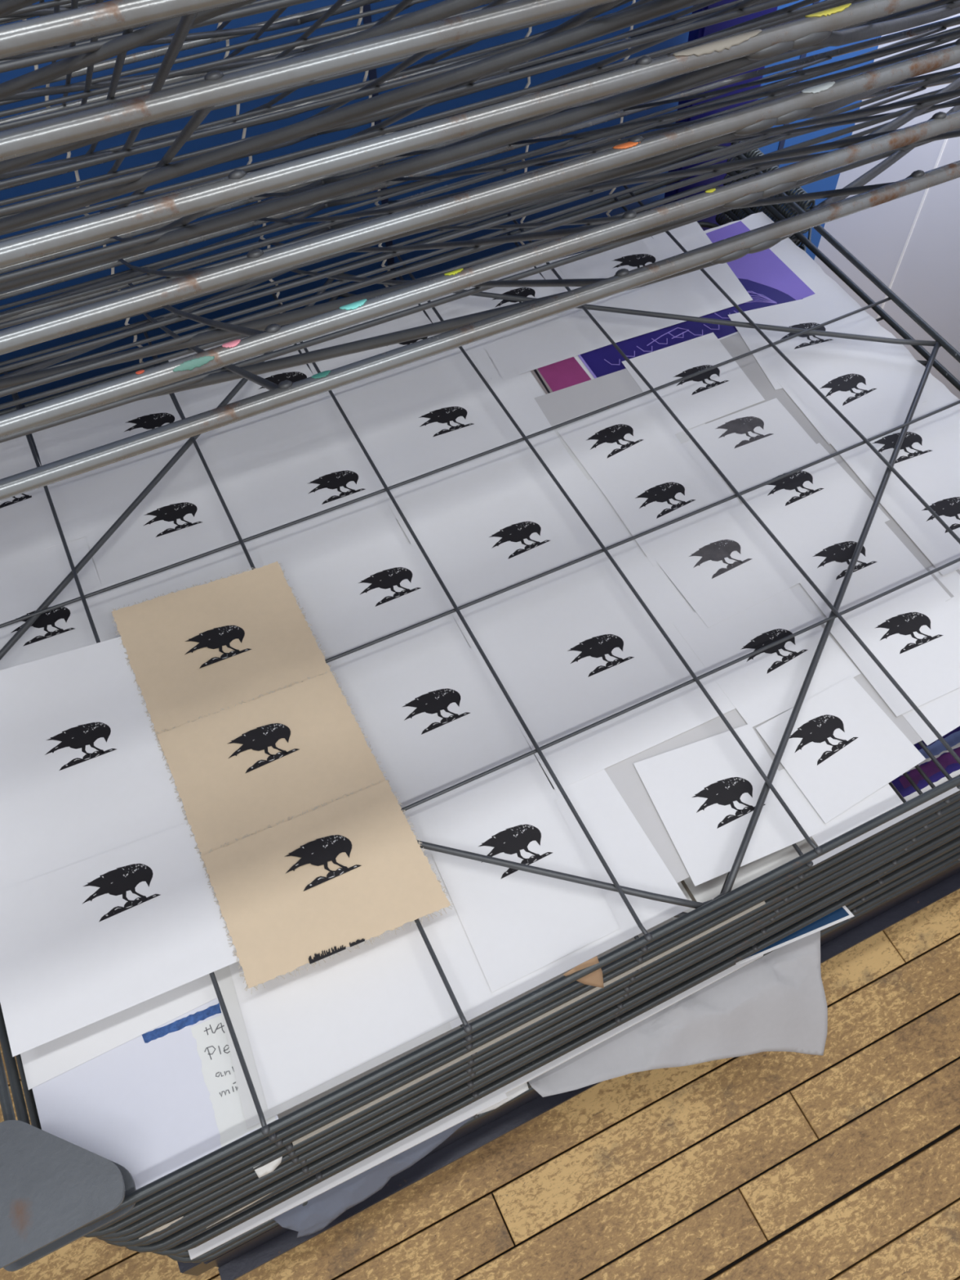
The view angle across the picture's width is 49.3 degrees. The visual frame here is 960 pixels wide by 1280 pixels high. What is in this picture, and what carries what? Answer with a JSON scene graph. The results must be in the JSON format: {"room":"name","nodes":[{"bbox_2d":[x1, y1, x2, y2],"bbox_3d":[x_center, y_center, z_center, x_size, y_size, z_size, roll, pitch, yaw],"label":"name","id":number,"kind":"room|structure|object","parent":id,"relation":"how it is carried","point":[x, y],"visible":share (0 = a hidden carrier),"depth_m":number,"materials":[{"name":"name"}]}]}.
{"room":"print shop","nodes":[
{"label":"print shop","id":0,"kind":"room"},
{"bbox_2d":[0,0,880,410],"bbox_3d":[-0.967,-0.713,0.290,3.293,2.800,0.070,-22,59,-13],"label":"wall","id":1,"kind":"structure","parent":0,"point":[829,183],"depth_m":1.19,"materials":[{"name":"blue paint"}]},
{"bbox_2d":[0,888,959,1279],"bbox_3d":[0.279,0.507,1.182,5.040,0.060,3.500,-22,59,-13],"label":"floor","id":2,"kind":"structure","parent":0,"point":[824,1246],"depth_m":1.11,"materials":[{"name":"brown wood"}]},
{"bbox_2d":[0,0,959,1279],"bbox_3d":[-0.005,-0.264,0.711,1.119,1.582,0.830,-22,59,-13],"label":"drying rack","id":3,"kind":"object","parent":2,"relation":"on","point":[55,1192],"depth_m":0.62,"materials":[{"name":"metal"}]},
{"bbox_2d":[0,0,106,25],"bbox_3d":[-0.021,-0.449,0.521,0.991,0.008,0.772,-22,24,-13],"label":"shelf","id":4,"kind":"object","parent":3,"relation":"attached to","point":[25,18],"depth_m":0.81,"materials":[{"name":"metal"}]},
{"bbox_2d":[0,636,187,890],"bbox_3d":[-0.303,0.085,0.796,0.193,0.006,0.211,-22,59,-13],"label":"crow linocut","id":5,"kind":"object","parent":3,"relation":"on","point":[84,775],"visible":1,"depth_m":0.79,"materials":[{"name":"white paper"}]},
{"bbox_2d":[44,722,116,770],"bbox_3d":[-0.307,0.080,0.800,0.051,0.001,0.033,-21,59,-14],"label":"print","id":6,"kind":"object","parent":5,"relation":"on","point":[82,735],"depth_m":0.80},
{"bbox_2d":[57,22,154,46],"bbox_3d":[-0.021,-0.435,0.542,0.991,0.008,0.772,-22,25,-13],"label":"shelf","id":7,"kind":"object","parent":3,"relation":"attached to","point":[153,23],"depth_m":0.84,"materials":[{"name":"metal"}]},
{"bbox_2d":[20,973,217,1089],"bbox_3d":[-0.261,0.220,0.735,0.141,0.004,0.131,-22,59,-13],"label":"sheet","id":8,"kind":"object","parent":3,"relation":"on","point":[45,1062],"visible":0.16,"depth_m":0.70,"materials":[{"name":"paper"}]},
{"bbox_2d":[0,822,239,1057],"bbox_3d":[-0.239,0.192,0.725,0.191,0.005,0.122,-22,59,-13],"label":"crow linocut","id":9,"kind":"object","parent":3,"relation":"on","point":[84,943],"visible":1,"depth_m":0.72,"materials":[{"name":"white paper"}]},
{"bbox_2d":[81,863,159,921],"bbox_3d":[-0.254,0.176,0.736,0.051,0.001,0.033,-23,59,-14],"label":"print","id":10,"kind":"object","parent":9,"relation":"on","point":[117,882],"depth_m":0.74},
{"bbox_2d":[31,997,278,1189],"bbox_3d":[-0.213,0.300,0.683,0.139,0.004,0.097,-22,59,-13],"label":"sheet","id":11,"kind":"object","parent":3,"relation":"on","point":[143,1105],"visible":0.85,"depth_m":0.68,"materials":[{"name":"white paper"}]},
{"bbox_2d":[191,1014,275,1146],"bbox_3d":[-0.165,0.287,0.692,0.038,0.001,0.080,-22,59,-13],"label":"handwritten note","id":12,"kind":"object","parent":11,"relation":"on","point":[212,1045],"visible":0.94,"depth_m":0.69,"materials":[{"name":"paper"}]},
{"bbox_2d":[35,0,384,87],"bbox_3d":[-0.020,-0.420,0.563,0.991,0.008,0.772,-22,25,-13],"label":"shelf","id":13,"kind":"object","parent":3,"relation":"attached to","point":[193,40],"depth_m":0.86,"materials":[{"name":"metal"}]},
{"bbox_2d":[111,561,342,760],"bbox_3d":[-0.208,0.009,0.848,0.148,0.004,0.162,-22,59,-13],"label":"print","id":14,"kind":"object","parent":3,"relation":"on","point":[197,651],"visible":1,"depth_m":0.85,"materials":[{"name":"paper"}]},
{"bbox_2d":[185,625,251,668],"bbox_3d":[-0.215,0.004,0.850,0.051,0.001,0.033,-21,59,-13],"label":"print","id":15,"kind":"object","parent":14,"relation":"on","point":[215,638],"depth_m":0.85},
{"bbox_2d":[0,1,491,124],"bbox_3d":[-0.020,-0.406,0.585,0.991,0.008,0.772,-22,25,-13],"label":"shelf","id":16,"kind":"object","parent":3,"relation":"attached to","point":[104,81],"depth_m":0.79,"materials":[{"name":"metal"}]},
{"bbox_2d":[0,50,493,191],"bbox_3d":[-0.019,-0.377,0.627,0.991,0.008,0.772,-22,25,-13],"label":"shelf","id":17,"kind":"object","parent":3,"relation":"attached to","point":[73,61],"depth_m":0.65,"materials":[{"name":"metal"}]},
{"bbox_2d":[0,438,534,754],"bbox_3d":[-0.249,-0.039,0.909,0.445,0.009,0.532,-22,59,-13],"label":"sheet","id":18,"kind":"object","parent":3,"relation":"on","point":[80,544],"visible":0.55,"depth_m":0.94,"materials":[{"name":"white paper"}]},
{"bbox_2d":[0,445,66,576],"bbox_3d":[-0.469,-0.096,0.947,0.161,0.004,0.178,-22,59,-13],"label":"crow linocut","id":19,"kind":"object","parent":18,"relation":"on","point":[21,543],"visible":0.6,"depth_m":0.95,"materials":[{"name":"white paper"}]},
{"bbox_2d":[0,547,119,670],"bbox_3d":[-0.389,-0.003,0.883,0.154,0.005,0.141,-22,59,-13],"label":"crow linocut","id":20,"kind":"object","parent":18,"relation":"on","point":[67,628],"visible":0.7,"depth_m":0.90,"materials":[{"name":"white paper"}]},
{"bbox_2d":[11,606,74,646],"bbox_3d":[-0.373,-0.013,0.891,0.051,0.001,0.033,-21,59,-14],"label":"print","id":21,"kind":"object","parent":20,"relation":"on","point":[51,617],"depth_m":0.89},
{"bbox_2d":[17,391,210,548],"bbox_3d":[-0.348,-0.178,1.003,0.168,0.004,0.182,-20,59,-12],"label":"crow linocut","id":22,"kind":"object","parent":18,"relation":"on","point":[110,489],"visible":0.58,"depth_m":0.99,"materials":[{"name":"white paper"}]},
{"bbox_2d":[81,477,264,636],"bbox_3d":[-0.268,-0.071,0.931,0.140,0.003,0.158,-22,59,-13],"label":"crow linocut","id":23,"kind":"object","parent":18,"relation":"on","point":[166,531],"visible":0.75,"depth_m":0.94,"materials":[{"name":"white paper"}]},
{"bbox_2d":[143,502,203,537],"bbox_3d":[-0.283,-0.111,0.958,0.051,0.001,0.033,-21,59,-13],"label":"print","id":24,"kind":"object","parent":23,"relation":"on","point":[170,513],"depth_m":0.96},
{"bbox_2d":[168,336,359,482],"bbox_3d":[-0.214,-0.237,1.042,0.151,0.002,0.202,-19,58,-11],"label":"crow linocut","id":25,"kind":"object","parent":18,"relation":"on","point":[311,423],"visible":0.48,"depth_m":1.02,"materials":[{"name":"white paper"}]},
{"bbox_2d":[226,436,408,586],"bbox_3d":[-0.148,-0.114,0.959,0.130,0.001,0.166,-22,59,-13],"label":"crow linocut","id":26,"kind":"object","parent":18,"relation":"on","point":[278,493],"visible":0.98,"depth_m":0.96,"materials":[{"name":"white paper"}]},
{"bbox_2d":[306,470,364,504],"bbox_3d":[-0.137,-0.144,0.980,0.051,0.001,0.033,-22,59,-13],"label":"print","id":27,"kind":"object","parent":26,"relation":"on","point":[335,480],"depth_m":0.98},
{"bbox_2d":[291,542,470,696],"bbox_3d":[-0.084,-0.008,0.889,0.124,0.001,0.155,-22,59,-13],"label":"crow linocut","id":28,"kind":"object","parent":18,"relation":"on","point":[352,606],"visible":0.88,"depth_m":0.90,"materials":[{"name":"white paper"}]},
{"bbox_2d":[359,567,421,606],"bbox_3d":[-0.081,-0.048,0.915,0.051,0.008,0.033,-18,58,-22],"label":"print","id":29,"kind":"object","parent":28,"relation":"on","point":[386,579],"depth_m":0.92},
{"bbox_2d":[345,646,558,856],"bbox_3d":[-0.026,0.085,0.827,0.122,0.001,0.156,-22,59,-13],"label":"crow linocut","id":30,"kind":"object","parent":18,"relation":"on","point":[432,728],"visible":0.93,"depth_m":0.83,"materials":[{"name":"white paper"}]},
{"bbox_2d":[402,688,470,734],"bbox_3d":[-0.038,0.056,0.846,0.051,0.001,0.033,-23,59,-14],"label":"print","id":31,"kind":"object","parent":30,"relation":"on","point":[432,702],"depth_m":0.85},
{"bbox_2d":[155,670,396,878],"bbox_3d":[-0.155,0.096,0.789,0.149,0.003,0.137,-22,59,-13],"label":"print","id":32,"kind":"object","parent":3,"relation":"on","point":[242,770],"visible":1,"depth_m":0.79,"materials":[{"name":"paper"}]},
{"bbox_2d":[227,723,298,773],"bbox_3d":[-0.168,0.081,0.798,0.051,0.001,0.033,-24,60,-15],"label":"print","id":33,"kind":"object","parent":32,"relation":"on","point":[259,739],"depth_m":0.80},
{"bbox_2d":[0,0,618,235],"bbox_3d":[-0.018,-0.348,0.670,0.991,0.008,0.772,-22,25,-13],"label":"shelf","id":34,"kind":"object","parent":3,"relation":"attached to","point":[419,33],"depth_m":0.38,"materials":[{"name":"metal"}]},
{"bbox_2d":[0,0,631,219],"bbox_3d":[-0.018,-0.361,0.649,0.991,0.008,0.772,-22,25,-13],"label":"shelf","id":35,"kind":"object","parent":3,"relation":"attached to","point":[16,38],"depth_m":0.49,"materials":[{"name":"metal"}]},
{"bbox_2d":[200,780,453,994],"bbox_3d":[-0.110,0.170,0.739,0.154,0.004,0.118,-22,59,-13],"label":"print","id":36,"kind":"object","parent":3,"relation":"on","point":[308,887],"visible":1,"depth_m":0.74,"materials":[{"name":"paper"}]},
{"bbox_2d":[285,835,361,891],"bbox_3d":[-0.114,0.157,0.747,0.051,0.001,0.033,-22,59,-14],"label":"print","id":37,"kind":"object","parent":36,"relation":"on","point":[317,852],"depth_m":0.75},
{"bbox_2d":[213,965,452,1128],"bbox_3d":[-0.105,0.245,0.720,0.155,0.003,0.113,-22,59,-13],"label":"sheet","id":38,"kind":"object","parent":3,"relation":"on","point":[223,975],"visible":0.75,"depth_m":0.70,"materials":[{"name":"paper"}]},
{"bbox_2d":[228,920,459,1110],"bbox_3d":[-0.106,0.227,0.732,0.140,0.003,0.145,-22,59,-13],"label":"sheet","id":39,"kind":"object","parent":3,"relation":"on","point":[309,1028],"visible":0.5,"depth_m":0.71,"materials":[{"name":"paper"}]},
{"bbox_2d":[188,1080,507,1259],"bbox_3d":[-0.151,0.366,0.930,0.286,0.003,0.223,-22,59,-13],"label":"board","id":40,"kind":"object","parent":3,"relation":"on","point":[499,1095],"visible":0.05,"depth_m":0.88,"materials":[{"name":"paper"}]},
{"bbox_2d":[272,1115,475,1237],"bbox_3d":[-0.081,0.463,0.920,0.203,0.049,0.034,-22,59,-13],"label":"cloth","id":41,"kind":"object","parent":3,"relation":"hanging from","point":[320,1211],"visible":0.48,"depth_m":0.91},
{"bbox_2d":[302,300,463,423],"bbox_3d":[-0.099,-0.303,1.085,0.154,0.001,0.172,-19,58,-11],"label":"crow linocut","id":42,"kind":"object","parent":3,"relation":"on","point":[420,318],"visible":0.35,"depth_m":1.08,"materials":[{"name":"white paper"}]},
{"bbox_2d":[334,343,566,518],"bbox_3d":[-0.032,-0.211,1.023,0.196,0.001,0.174,-22,59,-13],"label":"crow linocut","id":43,"kind":"object","parent":3,"relation":"on","point":[411,424],"visible":0.94,"depth_m":1.03,"materials":[{"name":"white paper"}]},
{"bbox_2d":[418,406,474,436],"bbox_3d":[-0.035,-0.215,1.026,0.051,0.001,0.033,-20,59,-12],"label":"print","id":44,"kind":"object","parent":43,"relation":"on","point":[446,415],"depth_m":1.03},
{"bbox_2d":[0,0,938,274],"bbox_3d":[-0.018,-0.333,0.692,0.991,0.008,0.772,-22,25,-13],"label":"shelf","id":45,"kind":"object","parent":3,"relation":"attached to","point":[486,125],"depth_m":0.39,"materials":[{"name":"metal"}]},
{"bbox_2d":[0,15,959,355],"bbox_3d":[-0.017,-0.318,0.713,0.991,0.008,0.772,-22,26,-13],"label":"shelf","id":46,"kind":"object","parent":3,"relation":"attached to","point":[820,96],"depth_m":0.43,"materials":[{"name":"metal"}]},
{"bbox_2d":[0,72,959,438],"bbox_3d":[-0.016,-0.303,0.735,0.991,0.009,0.772,-22,26,-13],"label":"shelf","id":47,"kind":"object","parent":3,"relation":"attached to","point":[11,423],"depth_m":0.37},
{"bbox_2d":[0,72,959,501],"bbox_3d":[-0.016,-0.289,0.756,0.991,0.008,0.772,-22,26,-13],"label":"shelf","id":48,"kind":"object","parent":3,"relation":"attached to","point":[459,331],"depth_m":0.51,"materials":[{"name":"metal"}]},
{"bbox_2d":[431,260,611,383],"bbox_3d":[0.043,-0.344,1.109,0.161,0.002,0.167,-22,59,-13],"label":"crow linocut","id":49,"kind":"object","parent":3,"relation":"on","point":[571,333],"visible":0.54,"depth_m":1.09,"materials":[{"name":"white paper"}]},
{"bbox_2d":[292,880,765,1145],"bbox_3d":[-0.047,0.114,0.863,0.385,0.006,0.424,-22,59,-13],"label":"board","id":50,"kind":"object","parent":3,"relation":"on","point":[682,882],"visible":0.06,"depth_m":0.76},
{"bbox_2d":[104,813,959,1246],"bbox_3d":[0.014,-0.041,1.030,0.991,0.015,0.772,-22,59,-13],"label":"shelf","id":51,"kind":"object","parent":3,"relation":"attached to","point":[191,1215],"depth_m":0.80,"materials":[{"name":"metal"}]},
{"bbox_2d":[124,825,959,1253],"bbox_3d":[0.014,-0.012,1.071,0.991,0.015,0.772,-22,59,-13],"label":"shelf","id":52,"kind":"object","parent":3,"relation":"attached to","point":[171,1240],"depth_m":0.84,"materials":[{"name":"metal"}]},
{"bbox_2d":[135,820,959,1245],"bbox_3d":[0.016,-0.029,1.052,0.991,0.015,0.772,-22,59,-13],"label":"shelf","id":53,"kind":"object","parent":3,"relation":"attached to","point":[165,1238],"depth_m":0.82,"materials":[{"name":"metal"}]},
{"bbox_2d":[418,768,689,1028],"bbox_3d":[0.037,0.179,0.765,0.193,0.002,0.133,-22,59,-13],"label":"sheet","id":54,"kind":"object","parent":3,"relation":"on","point":[628,853],"visible":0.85,"depth_m":0.76,"materials":[{"name":"paper"}]},
{"bbox_2d":[419,777,620,992],"bbox_3d":[0.027,0.173,0.768,0.108,0.001,0.133,-22,59,-13],"label":"crow linocut","id":55,"kind":"object","parent":54,"relation":"on","point":[516,923],"visible":1,"depth_m":0.76,"materials":[{"name":"white paper"}]},
{"bbox_2d":[478,824,553,878],"bbox_3d":[0.024,0.156,0.779,0.051,0.001,0.033,-24,59,-14],"label":"print","id":56,"kind":"object","parent":55,"relation":"on","point":[510,841],"depth_m":0.78},
{"bbox_2d":[152,835,959,1255],"bbox_3d":[0.018,0.015,1.114,0.991,0.015,0.772,-22,59,-13],"label":"shelf","id":57,"kind":"object","parent":3,"relation":"attached to","point":[255,1210],"depth_m":0.89,"materials":[{"name":"metal"}]},
{"bbox_2d":[153,832,959,1252],"bbox_3d":[0.014,0.000,1.093,0.991,0.015,0.772,-22,59,-13],"label":"shelf","id":58,"kind":"object","parent":3,"relation":"attached to","point":[176,1246],"depth_m":0.86,"materials":[{"name":"metal"}]},
{"bbox_2d":[167,851,959,1262],"bbox_3d":[0.016,0.057,1.176,0.991,0.015,0.772,-22,59,-13],"label":"shelf","id":59,"kind":"object","parent":3,"relation":"attached to","point":[229,1244],"depth_m":1.03,"materials":[{"name":"metal"}]},
{"bbox_2d":[172,845,959,1257],"bbox_3d":[0.018,0.041,1.157,0.991,0.015,0.772,-22,59,-13],"label":"shelf","id":60,"kind":"object","parent":3,"relation":"attached to","point":[185,1254],"depth_m":1.02,"materials":[{"name":"metal"}]},
{"bbox_2d":[187,844,959,1250],"bbox_3d":[0.018,0.026,1.137,0.991,0.015,0.772,-22,59,-13],"label":"shelf","id":61,"kind":"object","parent":3,"relation":"attached to","point":[958,845],"depth_m":0.90,"materials":[{"name":"metal"}]},
{"bbox_2d":[191,860,959,1262],"bbox_3d":[0.018,0.070,1.198,0.991,0.015,0.772,-22,59,-13],"label":"shelf","id":62,"kind":"object","parent":3,"relation":"attached to","point":[901,891],"depth_m":0.97,"materials":[{"name":"metal"}]},
{"bbox_2d":[534,368,642,426],"bbox_3d":[0.108,-0.244,1.042,0.111,0.001,0.042,-22,59,-13],"label":"sheet","id":63,"kind":"object","parent":3,"relation":"on","point":[567,403],"visible":1,"depth_m":1.04,"materials":[{"name":"paper"}]},
{"bbox_2d":[551,391,690,479],"bbox_3d":[0.130,-0.202,1.014,0.132,0.002,0.087,-22,59,-13],"label":"sheet","id":64,"kind":"object","parent":3,"relation":"on","point":[682,437],"visible":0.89,"depth_m":1.01,"materials":[{"name":"paper"}]},
{"bbox_2d":[557,395,689,495],"bbox_3d":[0.142,-0.185,1.003,0.102,0.001,0.104,-22,59,-13],"label":"crow linocut","id":65,"kind":"object","parent":64,"relation":"on","point":[619,446],"visible":1,"depth_m":1.00,"materials":[{"name":"white paper"}]},
{"bbox_2d":[585,424,644,458],"bbox_3d":[0.127,-0.193,1.007,0.051,0.001,0.033,-28,61,-16],"label":"print","id":66,"kind":"object","parent":65,"relation":"on","point":[611,434],"depth_m":1.01},
{"bbox_2d":[502,954,763,1093],"bbox_3d":[0.095,0.262,0.995,0.269,0.003,0.219,-22,59,-13],"label":"board","id":67,"kind":"object","parent":3,"relation":"on","point":[578,1051],"visible":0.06,"depth_m":0.94,"materials":[{"name":"paper"}]},
{"bbox_2d":[518,422,826,750],"bbox_3d":[0.132,-0.104,0.950,0.364,0.003,0.336,-22,59,-13],"label":"sheet","id":68,"kind":"object","parent":3,"relation":"on","point":[691,449],"visible":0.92,"depth_m":0.96,"materials":[{"name":"white paper"}]},
{"bbox_2d":[387,440,644,647],"bbox_3d":[0.035,-0.091,0.943,0.179,0.001,0.183,-22,59,-13],"label":"crow linocut","id":69,"kind":"object","parent":68,"relation":"on","point":[493,528],"visible":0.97,"depth_m":0.95,"materials":[{"name":"white paper"}]},
{"bbox_2d":[489,521,550,559],"bbox_3d":[0.033,-0.091,0.943,0.051,0.001,0.033,-24,60,-15],"label":"print","id":70,"kind":"object","parent":69,"relation":"on","point":[517,532],"depth_m":0.95},
{"bbox_2d":[463,556,735,791],"bbox_3d":[0.105,0.020,0.869,0.185,0.001,0.165,-22,59,-13],"label":"crow linocut","id":71,"kind":"object","parent":68,"relation":"on","point":[569,660],"visible":1,"depth_m":0.87,"materials":[{"name":"white paper"}]},
{"bbox_2d":[568,634,633,676],"bbox_3d":[0.099,0.011,0.875,0.051,0.001,0.033,-22,59,-13],"label":"print","id":72,"kind":"object","parent":71,"relation":"on","point":[597,646],"depth_m":0.88},
{"bbox_2d":[604,456,743,566],"bbox_3d":[0.177,-0.120,0.959,0.100,0.001,0.096,-22,59,-13],"label":"crow linocut","id":73,"kind":"object","parent":68,"relation":"on","point":[679,489],"visible":0.94,"depth_m":0.96,"materials":[{"name":"white paper"}]},
{"bbox_2d":[634,482,695,518],"bbox_3d":[0.169,-0.130,0.966,0.051,0.001,0.033,-26,60,-15],"label":"print","id":74,"kind":"object","parent":73,"relation":"on","point":[663,492],"depth_m":0.97},
{"bbox_2d":[656,519,801,627],"bbox_3d":[0.218,-0.060,0.918,0.101,0.001,0.083,-22,59,-13],"label":"crow linocut","id":75,"kind":"object","parent":68,"relation":"on","point":[734,570],"visible":1,"depth_m":0.92,"materials":[{"name":"white paper"}]},
{"bbox_2d":[688,539,751,578],"bbox_3d":[0.210,-0.073,0.927,0.051,0.001,0.033,-25,60,-15],"label":"print","id":76,"kind":"object","parent":75,"relation":"on","point":[717,551],"depth_m":0.93},
{"bbox_2d":[528,930,827,1097],"bbox_3d":[0.200,0.389,0.992,0.317,0.099,0.112,-22,59,-13],"label":"cloth","id":77,"kind":"object","parent":3,"relation":"hanging from","point":[776,1002],"visible":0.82,"depth_m":0.98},
{"bbox_2d":[622,332,764,434],"bbox_3d":[0.213,-0.260,1.049,0.112,0.002,0.113,-22,59,-13],"label":"crow linocut","id":78,"kind":"object","parent":3,"relation":"on","point":[725,389],"visible":0.91,"depth_m":1.05,"materials":[{"name":"white paper"}]},
{"bbox_2d":[604,706,793,883],"bbox_3d":[0.186,0.089,0.824,0.224,0.001,0.154,-22,59,-13],"label":"sheet","id":79,"kind":"object","parent":3,"relation":"on","point":[624,775],"visible":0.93,"depth_m":0.81,"materials":[{"name":"paper"}]},
{"bbox_2d":[633,723,817,886],"bbox_3d":[0.187,0.123,0.800,0.104,0.001,0.106,-18,58,-11],"label":"crow linocut","id":80,"kind":"object","parent":79,"relation":"on","point":[705,793],"visible":0.97,"depth_m":0.80,"materials":[{"name":"white paper"}]},
{"bbox_2d":[692,777,765,828],"bbox_3d":[0.188,0.123,0.800,0.051,0.001,0.033,-23,59,-13],"label":"print","id":81,"kind":"object","parent":80,"relation":"on","point":[723,792],"depth_m":0.80},
{"bbox_2d":[778,768,903,846],"bbox_3d":[0.273,0.115,0.805,0.078,0.001,0.064,-22,59,-13],"label":"sheet","id":82,"kind":"object","parent":79,"relation":"on","point":[884,799],"visible":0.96,"depth_m":0.80,"materials":[{"name":"paper"}]},
{"bbox_2d":[520,211,959,443],"bbox_3d":[0.222,-0.257,1.046,0.420,0.008,0.415,-22,59,-13],"label":"painting","id":83,"kind":"object","parent":3,"relation":"on","point":[782,273],"visible":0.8,"depth_m":1.09,"materials":[{"name":"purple paper"}]},
{"bbox_2d":[553,221,753,342],"bbox_3d":[0.189,-0.389,1.133,0.176,0.004,0.147,-18,58,-11],"label":"crow linocut","id":84,"kind":"object","parent":83,"relation":"on","point":[693,294],"visible":0.64,"depth_m":1.12,"materials":[{"name":"white paper"}]},
{"bbox_2d":[728,296,857,390],"bbox_3d":[0.330,-0.309,1.076,0.110,0.003,0.116,-14,58,-8],"label":"crow linocut","id":85,"kind":"object","parent":83,"relation":"on","point":[804,350],"visible":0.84,"depth_m":1.08,"materials":[{"name":"white paper"}]},
{"bbox_2d":[777,341,927,444],"bbox_3d":[0.364,-0.247,1.035,0.119,0.004,0.101,-22,59,-13],"label":"crow linocut","id":86,"kind":"object","parent":83,"relation":"on","point":[855,380],"visible":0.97,"depth_m":1.04,"materials":[{"name":"white paper"}]},
{"bbox_2d":[820,373,875,405],"bbox_3d":[0.362,-0.249,1.036,0.051,0.001,0.033,-27,60,-15],"label":"print","id":87,"kind":"object","parent":86,"relation":"on","point":[845,383],"depth_m":1.04},
{"bbox_2d":[818,395,959,493],"bbox_3d":[0.397,-0.181,0.991,0.109,0.003,0.104,-20,59,-12],"label":"crow linocut","id":88,"kind":"object","parent":83,"relation":"on","point":[926,445],"visible":0.82,"depth_m":0.99,"materials":[{"name":"white paper"}]},
{"bbox_2d":[873,431,931,463],"bbox_3d":[0.398,-0.183,0.992,0.051,0.001,0.033,-19,58,-10],"label":"print","id":89,"kind":"object","parent":88,"relation":"on","point":[889,442],"depth_m":0.99},
{"bbox_2d":[671,588,860,727],"bbox_3d":[0.238,0.006,0.875,0.111,0.001,0.117,-22,59,-13],"label":"crow linocut","id":90,"kind":"object","parent":3,"relation":"on","point":[762,686],"visible":0.94,"depth_m":0.87,"materials":[{"name":"white paper"}]},
{"bbox_2d":[740,628,807,673],"bbox_3d":[0.243,0.008,0.874,0.051,0.001,0.033,-27,60,-16],"label":"print","id":91,"kind":"object","parent":90,"relation":"on","point":[768,637],"depth_m":0.88},
{"bbox_2d":[684,824,861,902],"bbox_3d":[0.163,0.039,0.887,0.165,0.001,0.360,-22,59,-13],"label":"sheet","id":92,"kind":"object","parent":3,"relation":"on","point":[707,891],"visible":0.03,"depth_m":0.80,"materials":[{"name":"paper"}]},
{"bbox_2d":[728,442,889,545],"bbox_3d":[0.301,-0.129,0.961,0.102,0.002,0.106,-22,59,-13],"label":"crow linocut","id":93,"kind":"object","parent":3,"relation":"on","point":[820,495],"visible":0.91,"depth_m":0.96,"materials":[{"name":"white paper"}]},
{"bbox_2d":[767,470,823,506],"bbox_3d":[0.288,-0.142,0.970,0.051,0.001,0.033,-24,60,-14],"label":"print","id":94,"kind":"object","parent":93,"relation":"on","point":[792,482],"depth_m":0.97},
{"bbox_2d":[705,333,959,597],"bbox_3d":[0.321,-0.171,0.988,0.140,0.003,0.364,-22,59,-13],"label":"sheet","id":95,"kind":"object","parent":3,"relation":"on","point":[735,344],"visible":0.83,"depth_m":1.02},
{"bbox_2d":[688,398,816,503],"bbox_3d":[0.267,-0.182,0.997,0.105,0.002,0.103,-22,59,-13],"label":"crow linocut","id":96,"kind":"object","parent":95,"relation":"on","point":[739,443],"visible":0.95,"depth_m":1.00,"materials":[{"name":"white paper"}]},
{"bbox_2d":[715,416,773,448],"bbox_3d":[0.253,-0.202,1.010,0.051,0.001,0.033,-21,59,-12],"label":"print","id":97,"kind":"object","parent":96,"relation":"on","point":[742,425],"depth_m":1.01},
{"bbox_2d":[773,508,951,617],"bbox_3d":[0.332,-0.058,0.914,0.108,0.002,0.114,-22,59,-13],"label":"crow linocut","id":98,"kind":"object","parent":95,"relation":"on","point":[884,563],"visible":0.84,"depth_m":0.92,"materials":[{"name":"white paper"}]},
{"bbox_2d":[813,541,876,579],"bbox_3d":[0.319,-0.072,0.923,0.051,0.001,0.033,-22,59,-13],"label":"print","id":99,"kind":"object","parent":98,"relation":"on","point":[842,552],"depth_m":0.93},
{"bbox_2d":[755,675,925,823],"bbox_3d":[0.284,0.083,0.823,0.102,0.001,0.097,-22,59,-13],"label":"crow linocut","id":100,"kind":"object","parent":3,"relation":"on","point":[842,748],"visible":0.99,"depth_m":0.82,"materials":[{"name":"white paper"}]},
{"bbox_2d":[789,714,857,764],"bbox_3d":[0.269,0.077,0.827,0.051,0.001,0.033,-29,61,-17],"label":"print","id":101,"kind":"object","parent":100,"relation":"on","point":[817,730],"depth_m":0.83},
{"bbox_2d":[871,458,959,575],"bbox_3d":[0.429,-0.114,0.946,0.109,0.003,0.107,-22,59,-13],"label":"crow linocut","id":102,"kind":"object","parent":3,"relation":"on","point":[939,486],"visible":0.94,"depth_m":0.95,"materials":[{"name":"white paper"}]},
{"bbox_2d":[890,725,959,809],"bbox_3d":[0.446,0.052,0.960,0.277,0.007,0.164,-22,59,-13],"label":"painting","id":103,"kind":"object","parent":3,"relation":"attached to","point":[936,748],"visible":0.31,"depth_m":0.92},
{"bbox_2d":[902,565,959,745],"bbox_3d":[0.439,-0.023,0.888,0.266,0.007,0.146,-22,59,-13],"label":"sheet","id":104,"kind":"object","parent":3,"relation":"on","point":[943,712],"visible":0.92,"depth_m":0.84,"materials":[{"name":"paper"}]},
{"bbox_2d":[823,577,959,716],"bbox_3d":[0.359,0.004,0.873,0.108,0.002,0.103,-22,59,-13],"label":"crow linocut","id":105,"kind":"object","parent":104,"relation":"on","point":[912,631],"visible":0.94,"depth_m":0.87,"materials":[{"name":"white paper"}]},
{"bbox_2d":[875,612,942,653],"bbox_3d":[0.358,-0.007,0.880,0.051,0.001,0.033,-21,59,-12],"label":"print","id":106,"kind":"object","parent":105,"relation":"on","point":[906,624],"depth_m":0.88},
{"bbox_2d":[813,13,959,399],"bbox_3d":[1.142,-0.317,0.002,0.070,2.800,2.800,-22,59,-13],"label":"wall","id":107,"kind":"structure","parent":0,"point":[926,279],"depth_m":1.50,"materials":[{"name":"paint"}]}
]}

